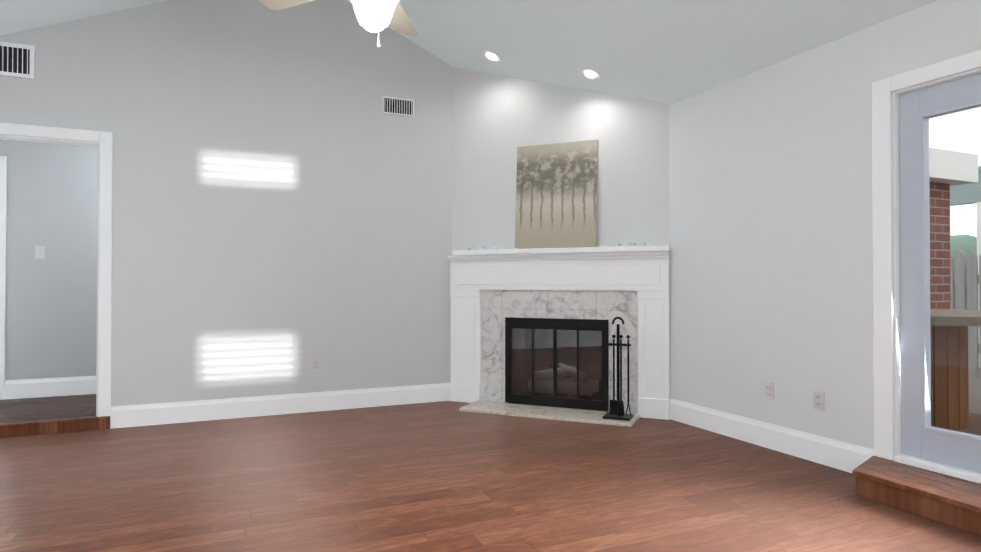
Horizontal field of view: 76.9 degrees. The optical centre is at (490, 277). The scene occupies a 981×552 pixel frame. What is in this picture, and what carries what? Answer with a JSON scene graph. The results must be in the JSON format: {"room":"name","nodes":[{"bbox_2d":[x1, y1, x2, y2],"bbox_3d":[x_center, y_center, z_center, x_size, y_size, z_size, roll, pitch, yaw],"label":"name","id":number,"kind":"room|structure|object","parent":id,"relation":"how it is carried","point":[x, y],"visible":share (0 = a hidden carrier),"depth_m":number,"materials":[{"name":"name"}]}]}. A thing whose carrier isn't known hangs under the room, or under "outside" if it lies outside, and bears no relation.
{"room":"living room","nodes":[
{"label":"living room","id":0,"kind":"room"},
{"bbox_2d":[0,394,95,423],"bbox_3d":[-3.926,1.200,5.235,5.400,0.200,1.320,0,-1,-24],"label":"floor","id":1,"kind":"structure","parent":0,"point":[42,408],"depth_m":5.19,"materials":[{"name":"brown wood"}]},
{"bbox_2d":[0,139,97,379],"bbox_3d":[-4.172,-0.195,5.795,5.640,2.600,0.120,0,-1,-24],"label":"wall","id":2,"kind":"structure","parent":0,"point":[51,297],"depth_m":5.75,"materials":[{"name":"paint"}]},
{"bbox_2d":[0,156,6,399],"bbox_3d":[-4.920,-0.001,5.445,1.080,2.205,0.142,0,-1,-24],"label":"door frame","id":3,"kind":"structure","parent":2,"relation":"attached to","point":[3,170],"depth_m":5.59,"materials":[{"name":"white wood"}]},
{"bbox_2d":[35,246,44,258],"bbox_3d":[-4.171,-0.236,5.721,0.075,0.118,0.016,0,-1,-24],"label":"light switch","id":4,"kind":"object","parent":2,"relation":"attached to","point":[39,252],"visible":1,"depth_m":5.72,"materials":[{"name":"white plastic"}]},
{"bbox_2d":[4,376,95,399],"bbox_3d":[-4.143,1.019,5.720,5.400,0.170,0.017,0,-1,-24],"label":"baseboard","id":5,"kind":"structure","parent":2,"relation":"attached to","point":[43,387],"depth_m":5.74,"materials":[{"name":"white wood"}]},
{"bbox_2d":[0,0,451,406],"bbox_3d":[-1.723,-0.789,5.585,5.930,3.983,0.120,0,-1,-24],"label":"wall","id":6,"kind":"structure","parent":0,"point":[281,199],"depth_m":5.39,"materials":[{"name":"paint"}]},
{"bbox_2d":[0,42,34,78],"bbox_3d":[-3.653,-1.646,4.653,0.360,0.250,0.012,0,-1,-24],"label":"air vent","id":7,"kind":"object","parent":6,"relation":"in","point":[17,60],"visible":1,"depth_m":4.68,"materials":[{"name":"white metal"}]},
{"bbox_2d":[0,416,109,437],"bbox_3d":[-3.541,1.143,4.660,1.160,0.102,0.045,0,-1,-24],"label":"trim","id":8,"kind":"structure","parent":6,"relation":"attached to","point":[16,429],"depth_m":4.74,"materials":[{"name":"brown wood"}]},
{"bbox_2d":[0,123,111,416],"bbox_3d":[-3.570,0.018,4.735,1.160,2.355,0.142,0,-1,-24],"label":"door frame","id":9,"kind":"structure","parent":6,"relation":"attached to","point":[101,141],"depth_m":4.89,"materials":[{"name":"white wood"}]},
{"bbox_2d":[110,383,450,428],"bbox_3d":[-1.699,1.117,5.501,2.890,0.170,0.017,0,-1,-24],"label":"baseboard","id":10,"kind":"structure","parent":6,"relation":"attached to","point":[216,409],"depth_m":5.40,"materials":[{"name":"white wood"}]},
{"bbox_2d":[311,358,319,370],"bbox_3d":[-1.573,0.783,5.566,0.075,0.118,0.010,0,-1,-24],"label":"outlet","id":11,"kind":"object","parent":6,"relation":"attached to","point":[315,364],"visible":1,"depth_m":5.56,"materials":[{"name":"white plastic"}]},
{"bbox_2d":[382,96,413,116],"bbox_3d":[-0.880,-1.634,5.899,0.310,0.160,0.012,0,-1,-24],"label":"air vent","id":12,"kind":"object","parent":6,"relation":"in","point":[397,106],"visible":1,"depth_m":5.90,"materials":[{"name":"white metal"}]},
{"bbox_2d":[0,0,936,104],"bbox_3d":[-0.141,-2.189,2.077,5.970,1.488,7.840,0,-1,-24],"label":"ceiling","id":13,"kind":"structure","parent":0,"point":[668,52],"depth_m":4.69,"materials":[{"name":"paint"}]},
{"bbox_2d":[258,0,418,45],"bbox_3d":[-0.537,-1.945,3.004,1.373,1.628,1.353,0,-1,-24],"label":"ceiling fan","id":14,"kind":"object","parent":13,"relation":"hanging from","point":[373,16],"visible":1,"depth_m":3.06,"materials":[{"name":"beige"}]},
{"bbox_2d":[483,50,500,61],"bbox_3d":[0.014,-2.022,5.642,0.158,0.076,0.170,0,-1,-24],"label":"recessed light","id":15,"kind":"object","parent":13,"relation":"in","point":[492,56],"visible":1,"depth_m":5.63,"materials":[{"name":"white"}]},
{"bbox_2d":[581,68,599,79],"bbox_3d":[0.859,-1.744,5.296,0.158,0.076,0.170,0,-1,-24],"label":"recessed light","id":16,"kind":"object","parent":13,"relation":"in","point":[590,74],"visible":1,"depth_m":5.29,"materials":[{"name":"white"}]},
{"bbox_2d":[0,401,980,551],"bbox_3d":[-0.141,1.220,2.045,5.930,0.100,7.840,0,-1,-24],"label":"floor","id":17,"kind":"structure","parent":0,"point":[443,476],"depth_m":3.42,"materials":[{"name":"brown wood"}]},
{"bbox_2d":[448,139,668,426],"bbox_3d":[0.578,-0.014,5.678,2.095,2.437,0.870,0,-1,24],"label":"fireplace","id":18,"kind":"object","parent":17,"relation":"on","point":[557,313],"visible":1,"depth_m":5.60,"materials":[{"name":"white"}]},
{"bbox_2d":[852,456,980,535],"bbox_3d":[2.476,1.106,2.688,0.390,0.140,1.922,0,-1,-24],"label":"step","id":19,"kind":"structure","parent":17,"relation":"on","point":[954,502],"depth_m":3.11,"materials":[{"name":"brown wood"}]},
{"bbox_2d":[452,67,669,400],"bbox_3d":[0.600,-0.466,5.754,2.089,3.340,0.120,0,-1,24],"label":"wall","id":20,"kind":"structure","parent":0,"point":[497,120],"depth_m":5.73,"materials":[{"name":"grey paint"}]},
{"bbox_2d":[670,0,980,454],"bbox_3d":[2.533,-0.199,3.194,0.120,2.760,7.720,0,-1,-24],"label":"wall","id":21,"kind":"structure","parent":0,"point":[771,234],"depth_m":4.18,"materials":[{"name":"paint"}]},
{"bbox_2d":[764,382,773,399],"bbox_3d":[1.949,0.791,4.326,0.010,0.118,0.075,0,-1,-24],"label":"outlet","id":22,"kind":"object","parent":21,"relation":"attached to","point":[768,390],"visible":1,"depth_m":4.32,"materials":[{"name":"white plastic"}]},
{"bbox_2d":[669,399,873,472],"bbox_3d":[1.891,1.107,4.442,0.017,0.170,1.785,0,-1,-24],"label":"baseboard","id":23,"kind":"structure","parent":21,"relation":"attached to","point":[843,456],"depth_m":4.27,"materials":[{"name":"white"}]},
{"bbox_2d":[813,390,824,410],"bbox_3d":[2.109,0.788,3.970,0.010,0.118,0.075,0,-1,-24],"label":"outlet","id":24,"kind":"object","parent":21,"relation":"attached to","point":[819,399],"visible":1,"depth_m":3.96,"materials":[{"name":"white plastic"}]},
{"bbox_2d":[872,50,980,483],"bbox_3d":[2.708,-0.060,2.803,0.180,2.195,1.895,0,-1,-24],"label":"trim","id":25,"kind":"structure","parent":21,"relation":"attached to","point":[885,176],"depth_m":3.55,"materials":[{"name":"white wood"}]},
{"bbox_2d":[899,73,980,472],"bbox_3d":[2.491,-0.026,3.166,0.141,2.054,0.802,0,-1,-24],"label":"french door","id":26,"kind":"structure","parent":21,"relation":"in","point":[922,437],"depth_m":3.43,"materials":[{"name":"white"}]},
{"bbox_2d":[950,235,976,308],"bbox_3d":[6.975,0.233,9.080,1.610,1.705,1.632,0,-1,-24],"label":"tree","id":27,"kind":"object","parent":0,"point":[960,242],"depth_m":8.66,"materials":[{"name":"green plant"}]},
{"label":"outside","id":28,"kind":"structure","parent":0,"visible":0},
{"bbox_2d":[969,368,980,413],"bbox_3d":[8.348,1.200,7.943,14.389,0.250,24.000,0,-1,-24],"label":"patio","id":29,"kind":"structure","parent":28,"point":[975,395],"depth_m":5.52,"materials":[{"name":"concrete"}]},
{"bbox_2d":[929,147,977,308],"bbox_3d":[3.050,-0.025,5.300,2.530,2.150,0.700,0,-1,-24],"label":"brick column","id":30,"kind":"structure","parent":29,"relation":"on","point":[964,174],"depth_m":5.49,"materials":[{"name":"red brick"}]},
{"bbox_2d":[930,309,980,435],"bbox_3d":[3.002,0.638,4.242,1.300,0.805,1.300,0,-1,-24],"label":"counter","id":31,"kind":"object","parent":29,"relation":"on","point":[944,369],"depth_m":4.03,"materials":[{"name":"brown wood"}]},
{"bbox_2d":[950,248,980,378],"bbox_3d":[5.129,0.377,5.975,0.120,1.360,21.034,0,-1,-24],"label":"picket","id":32,"kind":"object","parent":29,"relation":"on","point":[972,274],"depth_m":6.32,"materials":[{"name":"grey wood"}]},
{"bbox_2d":[950,166,980,367],"bbox_3d":[7.374,-0.157,4.010,0.180,2.390,9.600,0,-1,-24],"label":"patio cover","id":33,"kind":"object","parent":29,"relation":"on","point":[975,189],"depth_m":7.39,"materials":[{"name":"white"}]}
]}

